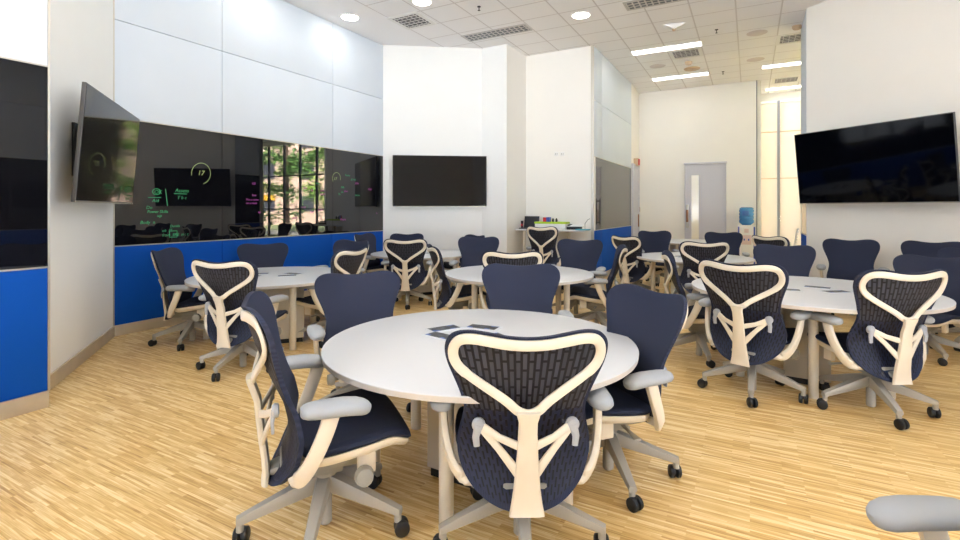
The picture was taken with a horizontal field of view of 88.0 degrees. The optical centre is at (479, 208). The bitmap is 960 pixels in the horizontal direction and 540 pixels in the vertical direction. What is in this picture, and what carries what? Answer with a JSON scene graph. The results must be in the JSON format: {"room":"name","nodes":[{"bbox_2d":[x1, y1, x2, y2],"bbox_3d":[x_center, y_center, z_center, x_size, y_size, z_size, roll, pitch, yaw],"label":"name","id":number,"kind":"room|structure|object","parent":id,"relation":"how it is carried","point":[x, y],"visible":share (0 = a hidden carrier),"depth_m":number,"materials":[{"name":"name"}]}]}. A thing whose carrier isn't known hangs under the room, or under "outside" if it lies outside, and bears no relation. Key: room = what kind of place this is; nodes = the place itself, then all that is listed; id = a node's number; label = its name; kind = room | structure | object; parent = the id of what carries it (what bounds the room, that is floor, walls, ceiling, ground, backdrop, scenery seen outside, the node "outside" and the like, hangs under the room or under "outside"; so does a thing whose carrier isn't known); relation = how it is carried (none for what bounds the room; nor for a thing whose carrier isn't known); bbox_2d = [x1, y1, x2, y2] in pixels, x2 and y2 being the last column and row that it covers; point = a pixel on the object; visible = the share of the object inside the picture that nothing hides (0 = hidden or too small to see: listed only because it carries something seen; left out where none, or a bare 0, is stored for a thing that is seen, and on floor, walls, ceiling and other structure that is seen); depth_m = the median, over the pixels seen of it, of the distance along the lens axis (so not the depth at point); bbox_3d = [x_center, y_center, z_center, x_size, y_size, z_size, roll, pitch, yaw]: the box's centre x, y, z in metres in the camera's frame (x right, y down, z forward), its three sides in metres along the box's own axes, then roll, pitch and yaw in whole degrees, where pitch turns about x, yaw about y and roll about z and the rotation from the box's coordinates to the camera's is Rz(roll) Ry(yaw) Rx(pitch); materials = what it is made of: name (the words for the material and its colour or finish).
{"room":"classroom","nodes":[
{"label":"classroom","id":0,"kind":"room"},
{"bbox_2d":[0,0,49,401],"bbox_3d":[-5.548,-0.925,-0.108,0.306,4.850,9.012,0,0,28],"label":"wall","id":1,"kind":"structure","parent":0,"point":[24,24],"depth_m":3.66,"materials":[{"name":"blue paint"}]},
{"bbox_2d":[0,58,47,269],"bbox_3d":[-3.792,-0.320,2.858,0.028,1.508,2.094,0,0,29],"label":"board","id":2,"kind":"object","parent":1,"relation":"attached to","point":[23,86],"visible":1,"depth_m":3.64,"materials":[{"name":"black glass"}]},
{"bbox_2d":[0,390,48,420],"bbox_3d":[-5.419,1.438,-0.184,0.020,0.125,9.000,0,0,29],"label":"baseboard","id":3,"kind":"structure","parent":1,"relation":"attached to","point":[37,401],"depth_m":3.64,"materials":[{"name":"wood"}]},
{"bbox_2d":[50,0,112,372],"bbox_3d":[-3.951,-0.925,4.846,0.120,4.850,2.165,0,0,-23],"label":"wall","id":4,"kind":"structure","parent":0,"point":[81,31],"depth_m":4.67,"materials":[{"name":"white paint"}]},
{"bbox_2d":[49,326,114,390],"bbox_3d":[-3.931,1.438,4.968,0.020,0.125,1.915,0,0,-23],"label":"baseboard","id":5,"kind":"structure","parent":4,"relation":"attached to","point":[69,366],"depth_m":4.75,"materials":[{"name":"wood"}]},
{"bbox_2d":[71,82,139,203],"bbox_3d":[-3.760,-0.556,4.924,0.287,1.000,1.860,0,0,-23],"label":"television","id":6,"kind":"object","parent":4,"relation":"attached to","point":[105,134],"visible":1,"depth_m":4.65,"materials":[{"name":"grey"}]},
{"bbox_2d":[113,0,382,325],"bbox_3d":[-3.212,-0.925,8.024,0.162,4.850,4.915,0,0,28],"label":"wall","id":7,"kind":"structure","parent":0,"point":[274,70],"depth_m":7.26,"materials":[{"name":"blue paint"}]},
{"bbox_2d":[115,122,221,245],"bbox_3d":[-3.998,-0.320,6.456,0.031,1.508,1.364,0,0,29],"label":"board","id":8,"kind":"object","parent":7,"relation":"attached to","point":[177,192],"visible":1,"depth_m":6.46,"materials":[{"name":"black glass"}]},
{"bbox_2d":[115,290,309,335],"bbox_3d":[-3.139,1.438,7.995,0.020,0.125,4.895,0,0,29],"label":"baseboard","id":9,"kind":"structure","parent":7,"relation":"attached to","point":[138,326],"depth_m":6.15,"materials":[{"name":"wood"}]},
{"bbox_2d":[222,133,332,239],"bbox_3d":[-3.163,-0.320,7.994,0.030,1.508,2.124,0,0,29],"label":"board","id":10,"kind":"object","parent":7,"relation":"on","point":[270,188],"visible":1,"depth_m":7.83,"materials":[{"name":"black glass"}]},
{"bbox_2d":[332,149,382,232],"bbox_3d":[-2.326,-0.320,9.537,0.032,1.508,1.404,0,0,28],"label":"board","id":11,"kind":"object","parent":7,"relation":"attached to","point":[357,178],"visible":1,"depth_m":9.49,"materials":[{"name":"black glass"}]},
{"bbox_2d":[383,45,481,269],"bbox_3d":[-1.014,-0.925,10.317,2.151,4.850,0.120,0,0,-6],"label":"wall","id":12,"kind":"structure","parent":0,"point":[432,96],"depth_m":10.26,"materials":[{"name":"white paint"}]},
{"bbox_2d":[393,155,486,206],"bbox_3d":[-0.822,-0.570,10.223,1.920,1.050,0.102,0,0,-6],"label":"television","id":13,"kind":"object","parent":12,"relation":"attached to","point":[418,180],"visible":1,"depth_m":10.17,"materials":[{"name":"grey"}]},
{"bbox_2d":[0,270,959,539],"bbox_3d":[2.459,1.550,3.899,18.600,0.100,25.200,0,0,29],"label":"floor","id":14,"kind":"structure","parent":0,"point":[136,442],"depth_m":2.94,"materials":[{"name":"brown wood"}]},
{"bbox_2d":[148,247,206,350],"bbox_3d":[-3.238,0.973,5.624,0.766,1.053,0.837,0,0,0],"label":"chair","id":15,"kind":"object","parent":14,"relation":"on","point":[168,263],"visible":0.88,"depth_m":5.50,"materials":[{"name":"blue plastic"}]},
{"bbox_2d":[191,259,288,381],"bbox_3d":[-2.245,0.973,4.683,0.850,1.053,0.830,0,0,13],"label":"chair","id":16,"kind":"object","parent":14,"relation":"on","point":[224,286],"visible":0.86,"depth_m":4.45,"materials":[{"name":"beige plastic"}]},
{"bbox_2d":[184,266,330,350],"bbox_3d":[-2.450,1.140,5.860,1.781,0.720,1.781,0,0,0],"label":"round table","id":17,"kind":"object","parent":14,"relation":"on","point":[270,284],"visible":0.45,"depth_m":5.54,"materials":[{"name":"beige laminate"}]},
{"bbox_2d":[237,243,287,267],"bbox_3d":[-2.976,0.994,6.789,0.829,1.012,0.746,0,0,-21],"label":"chair","id":18,"kind":"object","parent":14,"relation":"on","point":[266,255],"visible":0.32,"depth_m":7.06,"materials":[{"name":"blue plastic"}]},
{"bbox_2d":[232,291,410,539],"bbox_3d":[-0.721,0.953,2.346,0.786,1.094,0.814,0,0,-7],"label":"chair","id":19,"kind":"object","parent":14,"relation":"on","point":[326,444],"visible":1,"depth_m":2.22,"materials":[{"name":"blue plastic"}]},
{"bbox_2d":[296,247,366,347],"bbox_3d":[-1.704,0.973,5.733,0.830,1.053,0.850,0,0,18],"label":"chair","id":20,"kind":"object","parent":14,"relation":"on","point":[342,261],"visible":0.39,"depth_m":5.51,"materials":[{"name":"beige plastic"}]},
{"bbox_2d":[307,239,368,321],"bbox_3d":[-1.986,0.973,6.910,0.829,1.053,0.746,0,0,30],"label":"chair","id":21,"kind":"object","parent":14,"relation":"on","point":[343,244],"visible":0.13,"depth_m":7.21,"materials":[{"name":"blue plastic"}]},
{"bbox_2d":[307,270,410,411],"bbox_3d":[-0.853,1.004,3.709,0.835,0.992,0.757,0,0,-19],"label":"chair","id":22,"kind":"object","parent":14,"relation":"on","point":[346,301],"visible":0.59,"depth_m":3.92,"materials":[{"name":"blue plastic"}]},
{"bbox_2d":[354,233,388,272],"bbox_3d":[-1.828,0.973,8.947,0.796,1.053,0.837,0,0,36],"label":"chair","id":23,"kind":"object","parent":14,"relation":"on","point":[371,264],"visible":0.44,"depth_m":9.04,"materials":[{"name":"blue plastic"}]},
{"bbox_2d":[381,239,431,309],"bbox_3d":[-1.131,0.973,7.793,0.837,1.053,0.794,0,0,18],"label":"chair","id":24,"kind":"object","parent":14,"relation":"on","point":[405,257],"visible":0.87,"depth_m":7.53,"materials":[{"name":"beige plastic"}]},
{"bbox_2d":[390,233,423,239],"bbox_3d":[-1.439,0.994,9.608,0.836,1.012,0.755,0,0,-3],"label":"chair","id":25,"kind":"object","parent":14,"relation":"on","point":[396,236],"visible":0.12,"depth_m":9.92,"materials":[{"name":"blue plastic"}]},
{"bbox_2d":[371,249,461,299],"bbox_3d":[-1.030,1.140,8.800,1.775,0.720,1.775,0,0,0],"label":"round table","id":26,"kind":"object","parent":14,"relation":"on","point":[446,253],"visible":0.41,"depth_m":8.64,"materials":[{"name":"beige"}]},
{"bbox_2d":[427,244,486,309],"bbox_3d":[-0.288,0.973,6.223,0.796,1.053,0.837,0,0,6],"label":"chair","id":27,"kind":"object","parent":14,"relation":"on","point":[454,298],"visible":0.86,"depth_m":6.01,"materials":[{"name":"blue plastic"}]},
{"bbox_2d":[444,234,484,286],"bbox_3d":[-0.331,1.004,9.593,0.838,0.992,0.780,0,0,40],"label":"chair","id":28,"kind":"object","parent":14,"relation":"on","point":[447,266],"visible":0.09,"depth_m":9.53,"materials":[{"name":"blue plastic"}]},
{"bbox_2d":[449,236,498,292],"bbox_3d":[-0.062,0.973,7.738,0.829,1.053,0.746,0,0,9],"label":"chair","id":29,"kind":"object","parent":14,"relation":"on","point":[471,249],"visible":0.45,"depth_m":8.00,"materials":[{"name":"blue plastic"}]},
{"bbox_2d":[321,309,638,522],"bbox_3d":[0.000,1.140,2.970,1.811,0.720,1.811,0,0,0],"label":"round table","id":30,"kind":"object","parent":14,"relation":"on","point":[390,356],"visible":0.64,"depth_m":2.72,"materials":[{"name":"beige laminate"}]},
{"bbox_2d":[422,331,449,340],"bbox_3d":[-0.235,0.777,3.045,0.230,0.005,0.120,0,0,40],"label":"picture card","id":31,"kind":"object","parent":30,"relation":"on","point":[438,335],"visible":0.64,"depth_m":3.05,"materials":[{"name":"white paper"}]},
{"bbox_2d":[425,332,448,338],"bbox_3d":[-0.235,0.776,3.045,0.196,0.002,0.092,0,0,40],"label":"picture","id":32,"kind":"object","parent":31,"relation":"on","point":[438,335],"depth_m":3.04},
{"bbox_2d":[424,324,463,331],"bbox_3d":[-0.235,0.777,3.240,0.230,0.005,0.120,0,0,-34],"label":"picture card","id":33,"kind":"object","parent":30,"relation":"on","point":[452,326],"visible":0.96,"depth_m":3.22,"materials":[{"name":"white paper"}]},
{"bbox_2d":[427,325,459,330],"bbox_3d":[-0.235,0.776,3.240,0.196,0.002,0.092,0,0,-34],"label":"picture","id":34,"kind":"object","parent":33,"relation":"on","point":[446,327],"depth_m":3.22},
{"bbox_2d":[464,323,501,330],"bbox_3d":[0.020,0.777,3.270,0.230,0.005,0.120,0,0,24],"label":"picture card","id":35,"kind":"object","parent":30,"relation":"on","point":[470,326],"visible":1,"depth_m":3.25,"materials":[{"name":"white paper"}]},
{"bbox_2d":[467,324,497,329],"bbox_3d":[0.020,0.776,3.270,0.196,0.002,0.092,0,0,24],"label":"picture","id":36,"kind":"object","parent":35,"relation":"on","point":[471,326],"depth_m":3.25},
{"bbox_2d":[476,251,542,308],"bbox_3d":[0.362,0.973,5.632,0.832,1.053,0.753,0,0,-2],"label":"chair","id":37,"kind":"object","parent":14,"relation":"on","point":[488,257],"visible":0.1,"depth_m":5.31,"materials":[{"name":"beige plastic"}]},
{"bbox_2d":[445,265,593,314],"bbox_3d":[0.475,1.140,6.100,1.801,0.720,1.801,0,0,0],"label":"round table","id":38,"kind":"object","parent":14,"relation":"on","point":[472,275],"visible":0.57,"depth_m":5.77,"materials":[{"name":"beige"}]},
{"bbox_2d":[430,329,613,539],"bbox_3d":[0.187,0.989,2.262,0.850,1.022,0.831,0,0,-1],"label":"chair","id":39,"kind":"object","parent":14,"relation":"on","point":[523,450],"visible":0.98,"depth_m":2.04,"materials":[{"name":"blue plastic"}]},
{"bbox_2d":[482,263,573,317],"bbox_3d":[0.335,0.989,4.007,0.838,1.022,0.785,0,0,18],"label":"chair","id":40,"kind":"object","parent":14,"relation":"on","point":[532,288],"visible":0.44,"depth_m":4.27,"materials":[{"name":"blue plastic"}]},
{"bbox_2d":[526,226,560,265],"bbox_3d":[1.269,0.909,9.549,0.771,1.180,0.719,0,0,27],"label":"chair","id":41,"kind":"object","parent":14,"relation":"on","point":[543,240],"visible":0.73,"depth_m":9.31,"materials":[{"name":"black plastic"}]},
{"bbox_2d":[515,229,589,251],"bbox_3d":[1.478,0.958,10.242,1.414,1.085,0.688,0,0,29],"label":"desk","id":42,"kind":"object","parent":14,"relation":"on","point":[523,230],"visible":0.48,"depth_m":10.26,"materials":[{"name":"white laminate"}]},
{"bbox_2d":[519,216,539,228],"bbox_3d":[1.044,0.285,10.535,0.340,0.260,0.325,0,0,29],"label":"laptop","id":43,"kind":"object","parent":42,"relation":"on","point":[529,220],"visible":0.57,"depth_m":10.66,"materials":[{"name":"black plastic"}]},
{"bbox_2d":[534,221,569,229],"bbox_3d":[1.495,0.340,10.320,0.680,0.150,0.280,0,0,29],"label":"storage box","id":44,"kind":"object","parent":42,"relation":"on","point":[559,225],"visible":0.81,"depth_m":10.17,"materials":[{"name":"white plastic"}]},
{"bbox_2d":[551,239,605,313],"bbox_3d":[1.357,0.973,7.038,0.831,1.053,0.752,0,0,28],"label":"chair","id":45,"kind":"object","parent":14,"relation":"on","point":[584,255],"visible":0.54,"depth_m":7.25,"materials":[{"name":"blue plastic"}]},
{"bbox_2d":[570,244,627,326],"bbox_3d":[1.428,0.973,6.122,0.798,1.053,0.836,0,0,33],"label":"chair","id":46,"kind":"object","parent":14,"relation":"on","point":[594,299],"visible":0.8,"depth_m":5.96,"materials":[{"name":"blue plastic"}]},
{"bbox_2d":[585,284,687,512],"bbox_3d":[0.707,0.989,2.839,0.807,1.022,0.850,0,0,-21],"label":"chair","id":47,"kind":"object","parent":14,"relation":"on","point":[653,320],"visible":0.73,"depth_m":2.77,"materials":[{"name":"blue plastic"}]},
{"bbox_2d":[611,235,662,291],"bbox_3d":[2.691,0.973,8.487,0.789,1.053,0.838,0,0,-14],"label":"chair","id":48,"kind":"object","parent":14,"relation":"on","point":[635,269],"visible":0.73,"depth_m":8.27,"materials":[{"name":"beige plastic"}]},
{"bbox_2d":[638,231,678,285],"bbox_3d":[3.571,0.973,9.937,0.837,1.053,0.773,0,0,14],"label":"chair","id":49,"kind":"object","parent":14,"relation":"on","point":[658,241],"visible":0.64,"depth_m":10.17,"materials":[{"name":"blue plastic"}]},
{"bbox_2d":[670,239,705,251],"bbox_3d":[4.750,1.120,11.500,1.775,0.760,1.775,0,0,0],"label":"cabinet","id":50,"kind":"object","parent":14,"relation":"on","point":[674,243],"visible":0.12,"depth_m":11.45,"materials":[{"name":"beige"}]},
{"bbox_2d":[661,250,716,367],"bbox_3d":[2.241,0.973,5.057,0.748,1.053,0.829,0,0,23],"label":"chair","id":51,"kind":"object","parent":14,"relation":"on","point":[695,322],"visible":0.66,"depth_m":4.96,"materials":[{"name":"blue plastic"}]},
{"bbox_2d":[637,252,754,297],"bbox_3d":[3.470,1.140,8.100,1.775,0.720,1.775,0,0,0],"label":"round table","id":52,"kind":"object","parent":14,"relation":"on","point":[656,256],"visible":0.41,"depth_m":7.99,"materials":[{"name":"beige"}]},
{"bbox_2d":[676,241,729,304],"bbox_3d":[3.173,0.973,7.192,0.830,1.053,0.750,0,0,6],"label":"chair","id":53,"kind":"object","parent":14,"relation":"on","point":[691,252],"visible":0.39,"depth_m":6.92,"materials":[{"name":"beige plastic"}]},
{"bbox_2d":[704,232,749,264],"bbox_3d":[4.615,0.973,9.368,0.836,1.053,0.797,0,0,2],"label":"chair","id":54,"kind":"object","parent":14,"relation":"on","point":[734,239],"visible":0.22,"depth_m":9.60,"materials":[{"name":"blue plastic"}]},
{"bbox_2d":[738,207,754,264],"bbox_3d":[6.827,0.728,12.732,0.386,1.545,0.420,0,0,29],"label":"water cooler","id":55,"kind":"object","parent":14,"relation":"on","point":[746,215],"visible":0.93,"depth_m":12.59,"materials":[{"name":"white plastic"}]},
{"bbox_2d":[739,207,753,224],"bbox_3d":[6.837,0.193,12.750,0.340,0.475,0.340,0,0,29],"label":"water bottle","id":56,"kind":"object","parent":55,"relation":"on","point":[746,215],"depth_m":12.62,"materials":[{"name":"blue plastic"}]},
{"bbox_2d":[697,259,811,407],"bbox_3d":[2.249,0.953,4.100,0.769,1.094,0.837,0,0,-32],"label":"chair","id":57,"kind":"object","parent":14,"relation":"on","point":[744,322],"visible":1,"depth_m":3.88,"materials":[{"name":"fabric"}]},
{"bbox_2d":[752,235,789,246],"bbox_3d":[5.111,0.973,8.454,0.749,1.053,0.831,0,0,-23],"label":"chair","id":58,"kind":"object","parent":14,"relation":"on","point":[777,240],"visible":0.12,"depth_m":8.24,"materials":[{"name":"beige plastic"}]},
{"bbox_2d":[753,244,819,317],"bbox_3d":[3.668,0.973,5.996,0.850,1.053,0.830,0,0,30],"label":"chair","id":59,"kind":"object","parent":14,"relation":"on","point":[798,260],"visible":0.27,"depth_m":6.19,"materials":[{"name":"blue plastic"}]},
{"bbox_2d":[692,276,955,398],"bbox_3d":[2.954,1.110,4.477,1.931,0.780,1.931,0,0,0],"label":"round table","id":60,"kind":"object","parent":14,"relation":"on","point":[811,363],"visible":0.41,"depth_m":4.09,"materials":[{"name":"beige laminate"}]},
{"bbox_2d":[802,285,832,289],"bbox_3d":[3.094,0.717,4.557,0.230,0.005,0.120,0,0,40],"label":"picture card","id":61,"kind":"object","parent":60,"relation":"on","point":[807,286],"visible":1,"depth_m":4.53,"materials":[{"name":"white"}]},
{"bbox_2d":[804,285,830,288],"bbox_3d":[3.094,0.716,4.557,0.196,0.002,0.092,0,0,40],"label":"picture","id":62,"kind":"object","parent":61,"relation":"on","point":[807,286],"depth_m":4.53},
{"bbox_2d":[821,290,853,292],"bbox_3d":[3.094,0.717,4.317,0.230,0.005,0.120,0,0,-10],"label":"picture card","id":63,"kind":"object","parent":60,"relation":"on","point":[826,291],"visible":1,"depth_m":4.31,"materials":[{"name":"white paper"}]},
{"bbox_2d":[816,238,889,314],"bbox_3d":[5.212,0.968,6.969,0.838,1.063,0.785,0,0,19],"label":"chair","id":64,"kind":"object","parent":14,"relation":"on","point":[847,259],"visible":0.62,"depth_m":7.17,"materials":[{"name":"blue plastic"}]},
{"bbox_2d":[807,269,947,429],"bbox_3d":[2.950,0.958,3.763,0.837,1.084,0.772,0,0,-15],"label":"chair","id":65,"kind":"object","parent":14,"relation":"on","point":[888,335],"visible":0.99,"depth_m":3.53,"materials":[{"name":"fabric"}]},
{"bbox_2d":[866,495,959,539],"bbox_3d":[1.222,0.973,1.019,0.790,1.053,0.838,0,0,16],"label":"chair","id":66,"kind":"object","parent":14,"relation":"on","point":[932,517],"visible":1,"depth_m":1.35,"materials":[{"name":"beige plastic"}]},
{"bbox_2d":[893,254,959,365],"bbox_3d":[4.576,0.999,5.108,0.829,1.002,0.850,0,0,-33],"label":"chair","id":67,"kind":"object","parent":14,"relation":"on","point":[906,263],"visible":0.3,"depth_m":5.07,"materials":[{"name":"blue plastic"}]},
{"bbox_2d":[901,240,959,333],"bbox_3d":[5.714,0.958,6.189,0.836,1.084,0.763,0,0,42],"label":"chair","id":68,"kind":"object","parent":14,"relation":"on","point":[927,249],"visible":0.16,"depth_m":6.50,"materials":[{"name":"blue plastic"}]},
{"bbox_2d":[931,248,959,351],"bbox_3d":[5.361,0.973,5.350,0.786,1.053,0.838,0,0,-31],"label":"chair","id":69,"kind":"object","parent":14,"relation":"on","point":[945,252],"visible":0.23,"depth_m":5.70,"materials":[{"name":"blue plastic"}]},
{"bbox_2d":[482,44,506,252],"bbox_3d":[0.322,-0.925,10.288,0.574,4.850,0.120,0,0,29],"label":"wall pier","id":70,"kind":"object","parent":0,"point":[494,59],"visible":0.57,"depth_m":10.21,"materials":[{"name":"white paint"}]},
{"bbox_2d":[507,45,525,252],"bbox_3d":[0.738,-0.925,10.552,0.120,4.850,0.982,0,0,30],"label":"wall","id":71,"kind":"structure","parent":0,"point":[516,61],"depth_m":10.49,"materials":[{"name":"beige paint"}]},
{"bbox_2d":[283,0,826,93],"bbox_3d":[2.459,-3.400,3.899,18.600,0.100,25.200,0,0,29],"label":"ceiling","id":72,"kind":"structure","parent":0,"point":[615,31],"depth_m":9.33,"materials":[{"name":"tile"}]},
{"bbox_2d":[340,13,359,20],"bbox_3d":[-2.268,-3.342,8.672,0.344,0.016,0.344,0,0,0],"label":"recessed light","id":73,"kind":"object","parent":72,"relation":"in","point":[345,16],"visible":1,"depth_m":8.65,"materials":[{"name":"white plastic"}]},
{"bbox_2d":[386,11,436,29],"bbox_3d":[-1.212,-3.344,8.856,0.640,0.012,0.640,0,0,29],"label":"ceiling vent","id":74,"kind":"object","parent":72,"relation":"in","point":[413,20],"visible":1,"depth_m":8.82,"materials":[{"name":"white plastic"}]},
{"bbox_2d":[411,0,432,5],"bbox_3d":[-0.936,-3.342,8.024,0.344,0.016,0.344,0,0,0],"label":"recessed light","id":75,"kind":"object","parent":72,"relation":"in","point":[415,2],"visible":1,"depth_m":8.02,"materials":[{"name":"white plastic"}]},
{"bbox_2d":[461,23,531,41],"bbox_3d":[0.304,-3.344,9.460,1.350,0.013,0.380,0,0,28],"label":"ceiling vent","id":76,"kind":"object","parent":72,"relation":"in","point":[519,28],"visible":1,"depth_m":9.42,"materials":[{"name":"grey metal"}]},
{"bbox_2d":[571,11,590,18],"bbox_3d":[1.744,-3.342,8.582,0.344,0.016,0.344,0,0,0],"label":"recessed light","id":77,"kind":"object","parent":72,"relation":"in","point":[580,14],"visible":1,"depth_m":8.56,"materials":[{"name":"white plastic"}]},
{"bbox_2d":[622,0,683,10],"bbox_3d":[2.992,-3.344,7.910,1.350,0.013,0.380,0,0,28],"label":"ceiling vent","id":78,"kind":"object","parent":72,"relation":"in","point":[635,4],"visible":1,"depth_m":8.08,"materials":[{"name":"grey metal"}]},
{"bbox_2d":[631,41,702,55],"bbox_3d":[3.875,-3.342,10.354,1.380,0.016,0.300,0,0,29],"label":"recessed light","id":79,"kind":"object","parent":72,"relation":"in","point":[697,43],"visible":1,"depth_m":10.32,"materials":[{"name":"white plastic"}]},
{"bbox_2d":[662,23,685,30],"bbox_3d":[3.522,-3.292,9.024,0.400,0.115,0.120,0,0,11],"label":"ceiling sensor","id":80,"kind":"object","parent":72,"relation":"attached to","point":[673,26],"visible":1,"depth_m":8.98,"materials":[{"name":"white plastic"}]},
{"bbox_2d":[651,72,708,80],"bbox_3d":[5.049,-3.342,12.547,1.330,0.016,0.300,0,0,28],"label":"recessed light","id":81,"kind":"object","parent":72,"relation":"in","point":[699,73],"visible":1,"depth_m":12.50,"materials":[{"name":"white plastic"}]},
{"bbox_2d":[668,47,702,59],"bbox_3d":[4.438,-3.344,10.707,0.640,0.012,0.640,0,0,28],"label":"ceiling vent","id":82,"kind":"object","parent":72,"relation":"in","point":[692,52],"visible":1,"depth_m":10.68,"materials":[{"name":"white plastic"}]},
{"bbox_2d":[746,30,767,35],"bbox_3d":[5.272,-3.347,9.460,0.360,0.006,0.354,0,0,0],"label":"ceiling speaker","id":83,"kind":"object","parent":72,"relation":"attached to","point":[756,32],"visible":1,"depth_m":9.47,"materials":[{"name":"white"}]},
{"bbox_2d":[761,61,800,68],"bbox_3d":[7.317,-3.342,11.365,1.530,0.016,0.300,0,0,29],"label":"recessed light","id":84,"kind":"object","parent":72,"relation":"in","point":[795,62],"visible":0.56,"depth_m":11.51,"materials":[{"name":"white plastic"}]},
{"bbox_2d":[765,85,800,90],"bbox_3d":[8.715,-3.342,13.536,1.630,0.016,0.300,0,0,29],"label":"recessed light","id":85,"kind":"object","parent":72,"relation":"in","point":[794,86],"visible":0.56,"depth_m":13.67,"materials":[{"name":"white plastic"}]},
{"bbox_2d":[771,76,800,83],"bbox_3d":[7.947,-3.344,12.907,0.640,0.012,0.640,0,0,29],"label":"ceiling vent","id":86,"kind":"object","parent":72,"relation":"in","point":[794,78],"visible":0.97,"depth_m":12.91,"materials":[{"name":"white plastic"}]},
{"bbox_2d":[775,32,800,45],"bbox_3d":[6.171,-3.344,9.737,0.640,0.012,0.640,0,0,28],"label":"ceiling vent","id":87,"kind":"object","parent":72,"relation":"in","point":[794,37],"visible":0.6,"depth_m":9.77,"materials":[{"name":"white plastic"}]},
{"bbox_2d":[526,46,595,265],"bbox_3d":[1.679,-0.925,10.607,1.557,4.850,0.120,0,0,29],"label":"wall","id":88,"kind":"structure","parent":0,"point":[558,83],"depth_m":10.53,"materials":[{"name":"beige paint"}]},
{"bbox_2d":[591,45,631,270],"bbox_3d":[3.116,-0.925,11.737,0.156,4.850,3.507,0,0,29],"label":"wall","id":89,"kind":"structure","parent":0,"point":[611,110],"depth_m":11.11,"materials":[{"name":"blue paint"}]},
{"bbox_2d":[596,157,601,229],"bbox_3d":[2.490,-0.320,10.447,0.075,1.508,0.614,0,0,29],"label":"board","id":90,"kind":"object","parent":89,"relation":"attached to","point":[598,160],"visible":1,"depth_m":10.48,"materials":[{"name":"grey paint"}]},
{"bbox_2d":[602,159,630,228],"bbox_3d":[3.318,-0.320,11.986,0.028,1.508,2.869,0,0,29],"label":"board","id":91,"kind":"object","parent":89,"relation":"attached to","point":[616,179],"visible":0.86,"depth_m":11.75,"materials":[{"name":"grey paint"}]},
{"bbox_2d":[631,83,638,162],"bbox_3d":[4.289,-0.925,13.889,0.120,4.850,1.401,0,0,26],"label":"wall","id":92,"kind":"structure","parent":0,"point":[634,93],"depth_m":13.69,"materials":[{"name":"beige paint"}]},
{"bbox_2d":[631,163,639,236],"bbox_3d":[4.302,0.140,13.714,0.060,2.720,1.060,0,0,26],"label":"door","id":93,"kind":"structure","parent":92,"relation":"in","point":[635,171],"depth_m":13.65,"materials":[{"name":"beige wood"}]},
{"bbox_2d":[639,81,755,261],"bbox_3d":[5.896,-0.925,13.752,3.077,4.850,0.120,0,0,29],"label":"wall","id":94,"kind":"structure","parent":0,"point":[713,123],"depth_m":13.72,"materials":[{"name":"beige paint"}]},
{"bbox_2d":[684,161,726,239],"bbox_3d":[6.118,0.115,13.513,1.072,2.770,0.080,0,0,29],"label":"door","id":95,"kind":"structure","parent":94,"relation":"in","point":[705,182],"depth_m":13.53,"materials":[{"name":"beige wood"}]},
{"bbox_2d":[757,81,760,235],"bbox_3d":[7.819,-0.925,13.939,0.100,4.850,2.080,0,0,29],"label":"wall","id":96,"kind":"structure","parent":0,"point":[758,82],"depth_m":13.03,"materials":[{"name":"beige paint"}]},
{"bbox_2d":[756,80,756,234],"bbox_3d":[7.241,-0.925,13.004,0.022,4.850,0.136,0,0,29],"label":"trim","id":97,"kind":"structure","parent":96,"relation":"attached to","point":[756,80],"depth_m":12.95,"materials":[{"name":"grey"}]},
{"bbox_2d":[761,91,800,102],"bbox_3d":[12.015,-3.235,12.593,8.900,0.230,0.200,0,0,29],"label":"wall","id":98,"kind":"structure","parent":0,"point":[793,95],"depth_m":14.29,"materials":[{"name":"beige paint"}]},
{"bbox_2d":[761,101,776,236],"bbox_3d":[8.338,-0.809,14.411,0.482,4.579,0.060,0,0,28],"label":"roller blind","id":99,"kind":"object","parent":98,"relation":"attached to","point":[768,109],"visible":0.61,"depth_m":14.38,"materials":[{"name":"fabric"}]},
{"bbox_2d":[777,100,779,235],"bbox_3d":[8.656,-0.810,14.317,1.250,4.620,0.175,0,0,29],"label":"window","id":100,"kind":"structure","parent":98,"relation":"in","point":[778,101],"depth_m":14.27,"materials":[{"name":"grey"}]},
{"bbox_2d":[780,99,800,245],"bbox_3d":[8.864,-0.809,14.125,0.580,4.579,0.060,0,0,28],"label":"roller blind","id":101,"kind":"object","parent":98,"relation":"attached to","point":[790,110],"visible":0.61,"depth_m":14.15,"materials":[{"name":"fabric"}]},
{"bbox_2d":[801,28,801,244],"bbox_3d":[9.502,-0.925,7.170,8.200,4.850,0.120,0,0,29],"label":"wall","id":102,"kind":"structure","parent":0,"point":[801,28],"depth_m":9.08,"materials":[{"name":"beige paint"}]},
{"bbox_2d":[801,12,805,244],"bbox_3d":[5.743,-0.925,8.710,0.136,4.850,1.000,0,0,28],"label":"wall","id":103,"kind":"structure","parent":0,"point":[803,30],"depth_m":8.74,"materials":[{"name":"white paint"}]},
{"bbox_2d":[802,204,805,234],"bbox_3d":[5.703,-0.320,8.732,0.028,1.508,0.994,0,0,29],"label":"board","id":104,"kind":"object","parent":103,"relation":"attached to","point":[803,205],"visible":0.29,"depth_m":8.60,"materials":[{"name":"beige paint"}]},
{"bbox_2d":[806,0,959,277],"bbox_3d":[6.352,-0.925,6.238,0.140,4.850,4.499,0,0,-22],"label":"wall","id":105,"kind":"structure","parent":0,"point":[868,61],"depth_m":7.26,"materials":[{"name":"beige paint"}]},
{"bbox_2d":[794,112,959,203],"bbox_3d":[5.683,-0.646,7.219,0.367,1.136,2.080,0,0,-22],"label":"television","id":106,"kind":"object","parent":105,"relation":"attached to","point":[909,160],"visible":1,"depth_m":6.97,"materials":[{"name":"grey"}]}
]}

